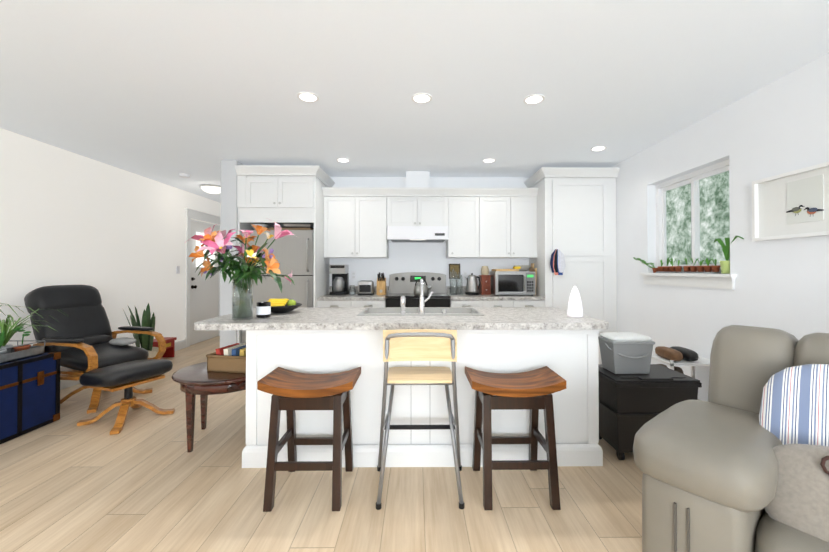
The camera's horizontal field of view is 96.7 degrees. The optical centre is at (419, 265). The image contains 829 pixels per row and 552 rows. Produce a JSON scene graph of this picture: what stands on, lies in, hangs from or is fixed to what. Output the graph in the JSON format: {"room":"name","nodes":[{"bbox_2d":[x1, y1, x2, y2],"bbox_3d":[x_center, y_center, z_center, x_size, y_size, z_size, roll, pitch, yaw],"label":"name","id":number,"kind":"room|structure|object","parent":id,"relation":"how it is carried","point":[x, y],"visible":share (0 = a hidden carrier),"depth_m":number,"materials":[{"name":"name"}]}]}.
{"room":"kitchen","nodes":[
{"label":"kitchen","id":0,"kind":"room"},
{"bbox_2d":[0,128,220,374],"bbox_3d":[-3.762,0.019,2.375,0.160,2.480,11.720,0,-1,-1],"label":"wall","id":1,"kind":"structure","parent":0,"point":[115,236],"depth_m":4.16,"materials":[{"name":"paint"}]},
{"bbox_2d":[60,340,185,389],"bbox_3d":[-3.664,1.181,1.248,0.016,0.130,9.170,0,-1,-1],"label":"baseboard","id":2,"kind":"structure","parent":1,"relation":"attached to","point":[179,345],"depth_m":3.92,"materials":[{"name":"white wood"}]},
{"bbox_2d":[176,266,179,273],"bbox_3d":[-3.708,0.065,5.656,0.010,0.120,0.080,0,-1,-1],"label":"switch plate","id":3,"kind":"object","parent":1,"relation":"attached to","point":[177,269],"visible":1,"depth_m":5.65,"materials":[{"name":"white plastic"}]},
{"bbox_2d":[185,208,219,346],"bbox_3d":[-3.780,0.198,6.394,0.200,2.210,1.150,0,-1,-1],"label":"door frame","id":4,"kind":"structure","parent":1,"relation":"attached to","point":[198,215],"depth_m":5.91,"materials":[{"name":"white wood"}]},
{"bbox_2d":[190,221,218,344],"bbox_3d":[-3.710,0.286,6.393,0.120,2.022,0.876,0,-1,-1],"label":"entry door","id":5,"kind":"structure","parent":1,"relation":"in","point":[204,295],"depth_m":6.29,"materials":[{"name":"paint"}]},
{"bbox_2d":[220,160,242,347],"bbox_3d":[-2.197,0.060,6.140,0.180,2.480,3.900,0,-1,-1],"label":"wall","id":6,"kind":"structure","parent":0,"point":[229,215],"depth_m":4.20,"materials":[{"name":"paint"}]},
{"bbox_2d":[0,336,642,551],"bbox_3d":[-0.667,1.299,2.390,6.350,0.080,11.720,0,-1,-1],"label":"floor","id":7,"kind":"structure","parent":0,"point":[143,480],"depth_m":1.99,"materials":[{"name":"brown wood"}]},
{"bbox_2d":[0,352,60,443],"bbox_3d":[-3.288,0.976,2.517,0.740,0.552,1.068,0,-1,-1],"label":"trunk","id":8,"kind":"object","parent":7,"relation":"on","point":[29,394],"visible":1,"depth_m":2.78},
{"bbox_2d":[0,303,67,362],"bbox_3d":[-3.239,0.470,2.745,0.843,0.462,0.996,0,-1,-1],"label":"potted plant","id":9,"kind":"object","parent":8,"relation":"on","point":[8,353],"visible":0.98,"depth_m":2.83,"materials":[{"name":"plant"}]},
{"bbox_2d":[24,285,165,413],"bbox_3d":[-3.127,0.729,3.525,0.930,1.081,0.730,0,-1,12],"label":"recliner chair","id":10,"kind":"object","parent":7,"relation":"on","point":[81,338],"visible":0.88,"depth_m":3.44,"materials":[{"name":"black leather"}]},
{"bbox_2d":[77,359,174,434],"bbox_3d":[-2.408,1.034,3.047,0.492,0.459,0.540,0,-1,21],"label":"ottoman","id":11,"kind":"object","parent":7,"relation":"on","point":[126,376],"visible":1,"depth_m":2.94,"materials":[{"name":"black leather"}]},
{"bbox_2d":[123,303,158,357],"bbox_3d":[-3.423,0.876,4.579,0.396,0.804,0.351,0,-1,-1],"label":"potted plant","id":12,"kind":"object","parent":7,"relation":"on","point":[144,341],"visible":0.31,"depth_m":4.53,"materials":[{"name":"green plant"}]},
{"bbox_2d":[153,337,176,358],"bbox_3d":[-3.562,1.151,5.055,0.230,0.275,0.340,0,-1,-1],"label":"stool","id":13,"kind":"object","parent":7,"relation":"on","point":[170,347],"visible":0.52,"depth_m":5.18,"materials":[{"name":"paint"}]},
{"bbox_2d":[172,362,245,451],"bbox_3d":[-1.435,1.012,2.736,0.680,0.502,0.680,0,-1,-1],"label":"round side table","id":14,"kind":"object","parent":7,"relation":"on","point":[194,380],"visible":0.48,"depth_m":2.49,"materials":[{"name":"brown wood"}]},
{"bbox_2d":[206,343,245,373],"bbox_3d":[-1.337,0.678,2.740,0.357,0.162,0.277,0,-1,11],"label":"box","id":15,"kind":"object","parent":14,"relation":"on","point":[230,358],"visible":0.54,"depth_m":2.63,"materials":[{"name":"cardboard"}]},
{"bbox_2d":[241,230,313,343],"bbox_3d":[-1.647,0.429,4.546,0.820,1.682,0.710,0,-1,-1],"label":"fridge","id":16,"kind":"object","parent":7,"relation":"on","point":[294,254],"visible":0.33,"depth_m":4.26,"materials":[{"name":"metal"}]},
{"bbox_2d":[251,224,268,229],"bbox_3d":[-1.931,-0.454,4.448,0.200,0.078,0.200,0,-1,-1],"label":"bowl","id":17,"kind":"object","parent":16,"relation":"on","point":[264,225],"visible":0.33,"depth_m":4.39,"materials":[{"name":"white ceramic"}]},
{"bbox_2d":[267,224,313,229],"bbox_3d":[-1.542,-0.453,4.587,0.520,0.079,0.530,0,-1,-1],"label":"tray","id":18,"kind":"object","parent":16,"relation":"on","point":[296,227],"visible":0.52,"depth_m":4.36,"materials":[{"name":"wood"}]},
{"bbox_2d":[257,367,360,511],"bbox_3d":[-0.604,0.933,2.085,0.500,0.645,0.411,0,-1,-1],"label":"bar stool","id":19,"kind":"object","parent":7,"relation":"on","point":[291,391],"visible":1,"depth_m":1.96,"materials":[{"name":"brown wood"}]},
{"bbox_2d":[315,301,358,306],"bbox_3d":[-0.974,0.849,4.632,0.459,0.870,0.617,0,-1,-1],"label":"base cabinet","id":20,"kind":"object","parent":7,"relation":"on","point":[317,303],"depth_m":4.33,"materials":[{"name":"wood"}]},
{"bbox_2d":[315,293,388,300],"bbox_3d":[-0.805,0.394,4.633,0.796,0.040,0.627,0,-1,-1],"label":"countertop","id":21,"kind":"structure","parent":20,"relation":"on","point":[326,297],"depth_m":4.32,"materials":[{"name":"grey stone"}]},
{"bbox_2d":[329,265,348,294],"bbox_3d":[-1.037,0.181,4.783,0.221,0.385,0.232,0,-1,-1],"label":"coffee maker","id":22,"kind":"object","parent":21,"relation":"on","point":[340,279],"visible":1,"depth_m":4.69,"materials":[{"name":"black plastic"}]},
{"bbox_2d":[349,285,355,294],"bbox_3d":[-0.869,0.313,4.759,0.090,0.120,0.090,0,-1,-1],"label":"jar","id":23,"kind":"object","parent":21,"relation":"on","point":[353,292],"visible":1,"depth_m":4.73,"materials":[{"name":"clear glass"}]},
{"bbox_2d":[358,280,373,294],"bbox_3d":[-0.686,0.282,4.700,0.195,0.182,0.182,0,-1,-1],"label":"toaster","id":24,"kind":"object","parent":21,"relation":"on","point":[365,287],"visible":1,"depth_m":4.62,"materials":[{"name":"silver metal"}]},
{"bbox_2d":[377,272,385,294],"bbox_3d":[-0.489,0.229,4.707,0.110,0.288,0.213,0,-1,-1],"label":"knife block","id":25,"kind":"object","parent":21,"relation":"on","point":[381,284],"visible":1,"depth_m":4.65,"materials":[{"name":"brown wood"}]},
{"bbox_2d":[359,301,385,306],"bbox_3d":[-0.637,0.849,4.635,0.459,0.870,0.617,0,-1,-1],"label":"base cabinet","id":26,"kind":"object","parent":7,"relation":"on","point":[361,303],"depth_m":4.33,"materials":[{"name":"wood"}]},
{"bbox_2d":[385,272,450,306],"bbox_3d":[-0.023,0.673,4.589,0.758,1.180,0.708,0,-1,-1],"label":"range","id":27,"kind":"object","parent":7,"relation":"on","point":[401,284],"visible":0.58,"depth_m":4.87,"materials":[{"name":"silver metal"}]},
{"bbox_2d":[414,278,432,294],"bbox_3d":[0.044,0.256,4.498,0.235,0.203,0.184,0,-1,-1],"label":"kettle","id":28,"kind":"object","parent":27,"relation":"on","point":[426,289],"visible":0.75,"depth_m":4.44,"materials":[{"name":"silver metal"}]},
{"bbox_2d":[376,329,464,509],"bbox_3d":[0.001,0.803,2.092,0.520,0.905,0.389,0,-1,-1],"label":"bar chair","id":29,"kind":"object","parent":7,"relation":"on","point":[420,345],"visible":0.98,"depth_m":2.01,"materials":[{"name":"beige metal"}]},
{"bbox_2d":[242,331,602,467],"bbox_3d":[0.017,0.827,2.713,2.255,0.870,0.817,0,-1,-1],"label":"kitchen island","id":30,"kind":"object","parent":7,"relation":"on","point":[328,340],"depth_m":2.33,"materials":[{"name":"wood"}]},
{"bbox_2d":[230,307,566,314],"bbox_3d":[-0.112,0.373,2.881,2.550,0.043,0.550,0,-1,-1],"label":"island countertop","id":31,"kind":"structure","parent":30,"relation":"on","point":[300,310],"depth_m":2.84,"materials":[{"name":"grey stone"}]},
{"bbox_2d":[267,299,301,312],"bbox_3d":[-1.046,0.301,2.778,0.310,0.100,0.310,0,-1,-1],"label":"bowl","id":32,"kind":"object","parent":31,"relation":"on","point":[282,305],"visible":0.75,"depth_m":2.74,"materials":[{"name":"metal"}]},
{"bbox_2d":[398,279,432,314],"bbox_3d":[-0.022,0.222,2.727,0.236,0.251,0.238,0,-1,-1],"label":"faucet","id":33,"kind":"object","parent":31,"relation":"on","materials":[{"name":"silver metal"}]},
{"bbox_2d":[358,307,481,314],"bbox_3d":[0.004,0.446,2.831,0.896,0.195,0.486,0,-1,-1],"label":"sink","id":34,"kind":"object","parent":31,"relation":"in","point":[365,310],"depth_m":3.05,"materials":[{"name":"silver metal"}]},
{"bbox_2d":[194,315,608,330],"bbox_3d":[-0.107,0.369,2.411,2.550,0.040,0.390,0,-1,-1],"label":"island countertop","id":35,"kind":"structure","parent":30,"relation":"on","point":[225,322],"depth_m":2.25,"materials":[{"name":"grey stone"}]},
{"bbox_2d":[186,220,296,319],"bbox_3d":[-1.153,0.019,2.359,0.678,0.655,0.569,0,-1,-1],"label":"bouquet","id":36,"kind":"object","parent":35,"relation":"on","point":[247,270],"visible":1,"depth_m":2.35,"materials":[{"name":"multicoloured plant"}]},
{"bbox_2d":[256,302,270,317],"bbox_3d":[-1.058,0.299,2.498,0.091,0.100,0.091,0,-1,-1],"label":"candle jar","id":37,"kind":"object","parent":35,"relation":"on","point":[263,309],"visible":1,"depth_m":2.46,"materials":[{"name":"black glass"}]},
{"bbox_2d":[567,286,582,317],"bbox_3d":[1.062,0.244,2.518,0.100,0.210,0.100,0,-1,-1],"label":"diffuser","id":38,"kind":"object","parent":35,"relation":"on","point":[575,309],"visible":1,"depth_m":2.48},
{"bbox_2d":[450,298,486,306],"bbox_3d":[0.577,0.849,4.646,0.433,0.870,0.617,0,-1,-1],"label":"base cabinet","id":39,"kind":"object","parent":7,"relation":"on","point":[452,303],"depth_m":4.34,"materials":[{"name":"wood"}]},
{"bbox_2d":[447,293,542,300],"bbox_3d":[0.919,0.394,4.649,1.116,0.040,0.627,0,-1,-1],"label":"countertop","id":40,"kind":"structure","parent":39,"relation":"on","point":[463,297],"depth_m":4.34,"materials":[{"name":"grey stone"}]},
{"bbox_2d":[450,269,456,294],"bbox_3d":[0.431,0.210,4.713,0.096,0.326,0.096,0,-1,-1],"label":"storage jar","id":41,"kind":"object","parent":40,"relation":"on","point":[454,283],"visible":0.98,"depth_m":4.68,"materials":[{"name":"clear glass"}]},
{"bbox_2d":[456,272,462,294],"bbox_3d":[0.516,0.231,4.793,0.084,0.286,0.084,0,-1,-1],"label":"storage jar","id":42,"kind":"object","parent":40,"relation":"on","point":[459,284],"visible":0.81,"depth_m":4.78,"materials":[{"name":"clear glass"}]},
{"bbox_2d":[465,273,479,294],"bbox_3d":[0.680,0.234,4.715,0.197,0.278,0.170,0,-1,-1],"label":"electric kettle","id":43,"kind":"object","parent":40,"relation":"on","point":[472,286],"visible":0.94,"depth_m":4.66,"materials":[{"name":"silver metal"}]},
{"bbox_2d":[479,266,491,294],"bbox_3d":[0.851,0.188,4.789,0.136,0.370,0.191,0,-1,-1],"label":"chest","id":44,"kind":"object","parent":40,"relation":"on","point":[485,284],"visible":0.98,"depth_m":4.72,"materials":[{"name":"brown wood"}]},
{"bbox_2d":[489,271,535,295],"bbox_3d":[1.179,0.223,4.706,0.495,0.300,0.406,0,-1,-1],"label":"microwave","id":45,"kind":"object","parent":40,"relation":"on","point":[512,282],"visible":1,"depth_m":4.54,"materials":[{"name":"silver metal"}]},
{"bbox_2d":[492,265,530,270],"bbox_3d":[1.184,0.034,4.721,0.465,0.075,0.300,0,-1,-1],"label":"cutting board","id":46,"kind":"object","parent":45,"relation":"on","point":[521,267],"visible":1,"depth_m":4.62,"materials":[{"name":"brown wood"}]},
{"bbox_2d":[529,263,536,290],"bbox_3d":[1.451,0.172,4.742,0.030,0.402,0.260,0,-1,-1],"label":"cutting board","id":47,"kind":"object","parent":40,"relation":"on","point":[532,268],"visible":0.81,"depth_m":4.63,"materials":[{"name":"brown wood"}]},
{"bbox_2d":[487,301,518,306],"bbox_3d":[0.919,0.849,4.649,0.494,0.870,0.617,0,-1,-1],"label":"base cabinet","id":48,"kind":"object","parent":7,"relation":"on","point":[489,303],"depth_m":4.35,"materials":[{"name":"wood"}]},
{"bbox_2d":[465,366,565,509],"bbox_3d":[0.526,0.933,2.095,0.500,0.645,0.411,0,-1,-1],"label":"bar stool","id":49,"kind":"object","parent":7,"relation":"on","point":[532,390],"visible":1,"depth_m":1.97,"materials":[{"name":"brown wood"}]},
{"bbox_2d":[519,301,542,306],"bbox_3d":[1.260,0.849,4.652,0.433,0.870,0.617,0,-1,-1],"label":"base cabinet","id":50,"kind":"object","parent":7,"relation":"on","point":[521,303],"depth_m":4.35,"materials":[{"name":"wood"}]},
{"bbox_2d":[527,169,618,363],"bbox_3d":[1.900,0.074,4.652,0.847,2.420,0.647,0,-1,-1],"label":"tall cabinet","id":51,"kind":"object","parent":7,"relation":"on","point":[569,213],"depth_m":4.34,"materials":[{"name":"wood"}]},
{"bbox_2d":[550,249,565,274],"bbox_3d":[1.603,-0.041,4.280,0.176,0.303,0.027,0,-1,-1],"label":"oven mitt","id":52,"kind":"object","parent":51,"relation":"hanging from","point":[557,263],"visible":1,"depth_m":4.27,"materials":[{"name":"fabric"}]},
{"bbox_2d":[598,364,701,459],"bbox_3d":[1.514,0.991,2.539,0.549,0.538,0.414,0,-1,-1],"label":"storage chest","id":53,"kind":"object","parent":7,"relation":"on","point":[630,405],"visible":0.6,"depth_m":2.35,"materials":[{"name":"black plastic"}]},
{"bbox_2d":[598,332,654,373],"bbox_3d":[1.417,0.597,2.534,0.304,0.252,0.234,0,-1,-1],"label":"cooler","id":54,"kind":"object","parent":53,"relation":"on","point":[626,352],"visible":1,"depth_m":2.45,"materials":[{"name":"grey plastic"}]},
{"bbox_2d":[651,346,709,399],"bbox_3d":[2.118,0.962,2.960,0.410,0.606,0.320,0,-1,-1],"label":"shoe rack","id":55,"kind":"object","parent":7,"relation":"on","point":[673,357],"visible":0.35,"depth_m":2.88,"materials":[{"name":"wood"}]},
{"bbox_2d":[633,325,828,551],"bbox_3d":[1.518,0.740,1.021,0.970,0.988,1.420,1,-1,-39],"label":"sofa","id":56,"kind":"object","parent":7,"relation":"on","point":[738,461],"visible":1,"depth_m":1.18,"materials":[{"name":"beige leather"}]},
{"bbox_2d":[0,0,828,202],"bbox_3d":[-0.667,-1.271,2.418,6.350,0.100,11.720,0,-1,-1],"label":"ceiling","id":57,"kind":"structure","parent":0,"point":[166,92],"depth_m":2.38,"materials":[{"name":"paint"}]},
{"bbox_2d":[179,173,190,177],"bbox_3d":[-3.075,-1.175,4.825,0.132,0.040,0.132,0,-1,-1],"label":"smoke detector","id":58,"kind":"object","parent":57,"relation":"attached to","point":[183,175],"visible":1,"depth_m":4.79,"materials":[{"name":"white plastic"}]},
{"bbox_2d":[200,184,220,193],"bbox_3d":[-3.111,-1.137,5.544,0.340,0.100,0.340,0,-1,-1],"label":"light","id":59,"kind":"object","parent":57,"relation":"attached to","point":[211,188],"visible":0.83,"depth_m":5.44,"materials":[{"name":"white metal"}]},
{"bbox_2d":[297,92,318,101],"bbox_3d":[-0.804,-1.214,2.656,0.149,0.008,0.149,-1,-1,44],"label":"recessed light","id":60,"kind":"object","parent":57,"relation":"in","point":[304,96],"depth_m":2.65,"materials":[{"name":"white plastic"}]},
{"bbox_2d":[336,158,349,161],"bbox_3d":[-0.869,-1.197,4.186,0.149,0.008,0.149,-1,-1,44],"label":"recessed light","id":61,"kind":"object","parent":57,"relation":"in","point":[339,159],"depth_m":4.18,"materials":[{"name":"white plastic"}]},
{"bbox_2d":[411,93,431,102],"bbox_3d":[0.015,-1.214,2.674,0.149,0.008,0.149,-1,-1,44],"label":"recessed light","id":62,"kind":"object","parent":57,"relation":"in","point":[416,98],"depth_m":2.67,"materials":[{"name":"white plastic"}]},
{"bbox_2d":[482,158,495,162],"bbox_3d":[0.791,-1.197,4.201,0.149,0.008,0.149,-1,-1,44],"label":"recessed light","id":63,"kind":"object","parent":57,"relation":"in","point":[488,160],"depth_m":4.18,"materials":[{"name":"white plastic"}]},
{"bbox_2d":[523,94,544,103],"bbox_3d":[0.835,-1.214,2.692,0.149,0.008,0.149,-1,-1,44],"label":"recessed light","id":64,"kind":"object","parent":57,"relation":"in","point":[535,98],"depth_m":2.68,"materials":[{"name":"white plastic"}]},
{"bbox_2d":[590,146,606,150],"bbox_3d":[1.835,-1.202,3.781,0.149,0.008,0.149,-1,-1,44],"label":"recessed light","id":65,"kind":"object","parent":57,"relation":"in","point":[597,148],"depth_m":3.77,"materials":[{"name":"white plastic"}]},
{"bbox_2d":[330,177,528,285],"bbox_3d":[0.113,0.048,5.042,4.420,2.480,0.160,0,-1,-1],"label":"wall","id":66,"kind":"structure","parent":0,"point":[405,257],"depth_m":4.96,"materials":[{"name":"grey paint"}]},
{"bbox_2d":[235,165,330,216],"bbox_3d":[-1.656,-0.892,4.584,0.867,0.470,0.736,0,-1,-1],"label":"upper cabinet","id":67,"kind":"object","parent":66,"relation":"attached to","point":[262,190],"depth_m":4.22,"materials":[{"name":"wood"}]},
{"bbox_2d":[323,189,362,260],"bbox_3d":[-0.979,-0.532,4.782,0.450,0.863,0.347,0,-1,-1],"label":"upper cabinet","id":68,"kind":"object","parent":66,"relation":"attached to","point":[340,206],"depth_m":4.61,"materials":[{"name":"wood"}]},
{"bbox_2d":[351,271,355,279],"bbox_3d":[-0.886,0.129,4.947,0.070,0.115,0.008,0,-1,-1],"label":"electrical outlet plate","id":69,"kind":"object","parent":66,"relation":"attached to","point":[353,275],"depth_m":4.94,"materials":[{"name":"white plastic"}]},
{"bbox_2d":[359,189,388,257],"bbox_3d":[-0.639,-0.532,4.785,0.449,0.863,0.347,0,-1,-1],"label":"upper cabinet","id":70,"kind":"object","parent":66,"relation":"attached to","point":[373,242],"depth_m":4.62,"materials":[{"name":"wood"}]},
{"bbox_2d":[331,286,465,292],"bbox_3d":[0.134,0.327,4.946,2.680,0.100,0.020,0,-1,-1],"label":"backsplash","id":71,"kind":"structure","parent":66,"relation":"attached to","point":[449,290],"depth_m":4.93,"materials":[{"name":"grey tile"}]},
{"bbox_2d":[387,189,422,225],"bbox_3d":[-0.194,-0.723,4.791,0.440,0.481,0.347,0,-1,-1],"label":"upper cabinet","id":72,"kind":"object","parent":66,"relation":"attached to","point":[404,206],"depth_m":4.62,"materials":[{"name":"wood"}]},
{"bbox_2d":[406,171,429,186],"bbox_3d":[-0.025,-1.082,4.822,0.300,0.225,0.300,0,-1,-1],"label":"chase","id":73,"kind":"object","parent":66,"relation":"attached to","point":[417,178],"visible":0.64,"depth_m":4.67,"materials":[{"name":"grey paint"}]},
{"bbox_2d":[423,189,450,228],"bbox_3d":[0.136,-0.723,4.794,0.439,0.481,0.347,0,-1,-1],"label":"upper cabinet","id":74,"kind":"object","parent":66,"relation":"attached to","point":[436,202],"depth_m":4.62,"materials":[{"name":"wood"}]},
{"bbox_2d":[449,264,459,278],"bbox_3d":[0.465,0.075,4.898,0.150,0.200,0.046,0,-1,-1],"label":"framed picture","id":75,"kind":"object","parent":66,"relation":"attached to","point":[456,267],"visible":0.71,"depth_m":4.89},
{"bbox_2d":[463,271,467,279],"bbox_3d":[0.614,0.130,4.961,0.070,0.115,0.008,0,-1,-1],"label":"electrical outlet plate","id":76,"kind":"object","parent":66,"relation":"attached to","point":[465,273],"depth_m":4.96,"materials":[{"name":"white plastic"}]},
{"bbox_2d":[446,189,486,257],"bbox_3d":[0.580,-0.532,4.796,0.448,0.863,0.347,0,-1,-1],"label":"upper cabinet","id":77,"kind":"object","parent":66,"relation":"attached to","point":[468,231],"depth_m":4.63,"materials":[{"name":"wood"}]},
{"bbox_2d":[387,226,448,241],"bbox_3d":[-0.024,-0.393,4.711,0.750,0.166,0.496,0,-1,-1],"label":"range hood","id":78,"kind":"object","parent":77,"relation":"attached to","point":[417,233],"visible":1,"depth_m":4.47,"materials":[{"name":"white metal"}]},
{"bbox_2d":[483,189,514,257],"bbox_3d":[0.946,-0.532,4.800,0.502,0.863,0.347,0,-1,-1],"label":"upper cabinet","id":79,"kind":"object","parent":66,"relation":"attached to","point":[500,202],"depth_m":4.63,"materials":[{"name":"wood"}]},
{"bbox_2d":[515,189,534,260],"bbox_3d":[1.312,-0.532,4.803,0.448,0.863,0.347,0,-1,-1],"label":"upper cabinet","id":80,"kind":"object","parent":66,"relation":"attached to","point":[524,198],"depth_m":4.64,"materials":[{"name":"wood"}]},
{"bbox_2d":[610,53,828,400],"bbox_3d":[2.442,0.002,0.858,0.160,2.480,8.570,0,-1,-1],"label":"wall","id":81,"kind":"structure","parent":0,"point":[779,126],"depth_m":2.69,"materials":[{"name":"grey paint"}]},
{"bbox_2d":[640,159,736,289],"bbox_3d":[2.392,-0.324,3.282,0.195,1.015,1.110,0,-1,-1],"label":"window","id":82,"kind":"structure","parent":81,"relation":"in","point":[691,178],"depth_m":3.28,"materials":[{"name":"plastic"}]},
{"bbox_2d":[752,162,828,240],"bbox_3d":[2.333,-0.383,1.964,0.035,0.415,1.195,0,-1,-1],"label":"print","id":83,"kind":"object","parent":81,"relation":"attached to","point":[792,204],"visible":1,"depth_m":2.31,"materials":[{"name":"paper"}]},
{"label":"outside","id":84,"kind":"structure","parent":0,"visible":0},
{"bbox_2d":[666,171,729,264],"bbox_3d":[3.938,-0.729,3.455,0.001,6.000,11.000,0,-1,-1],"label":"window","id":85,"kind":"structure","parent":84,"point":[714,210],"depth_m":5.09,"materials":[{"name":"clear glass"}]}
]}

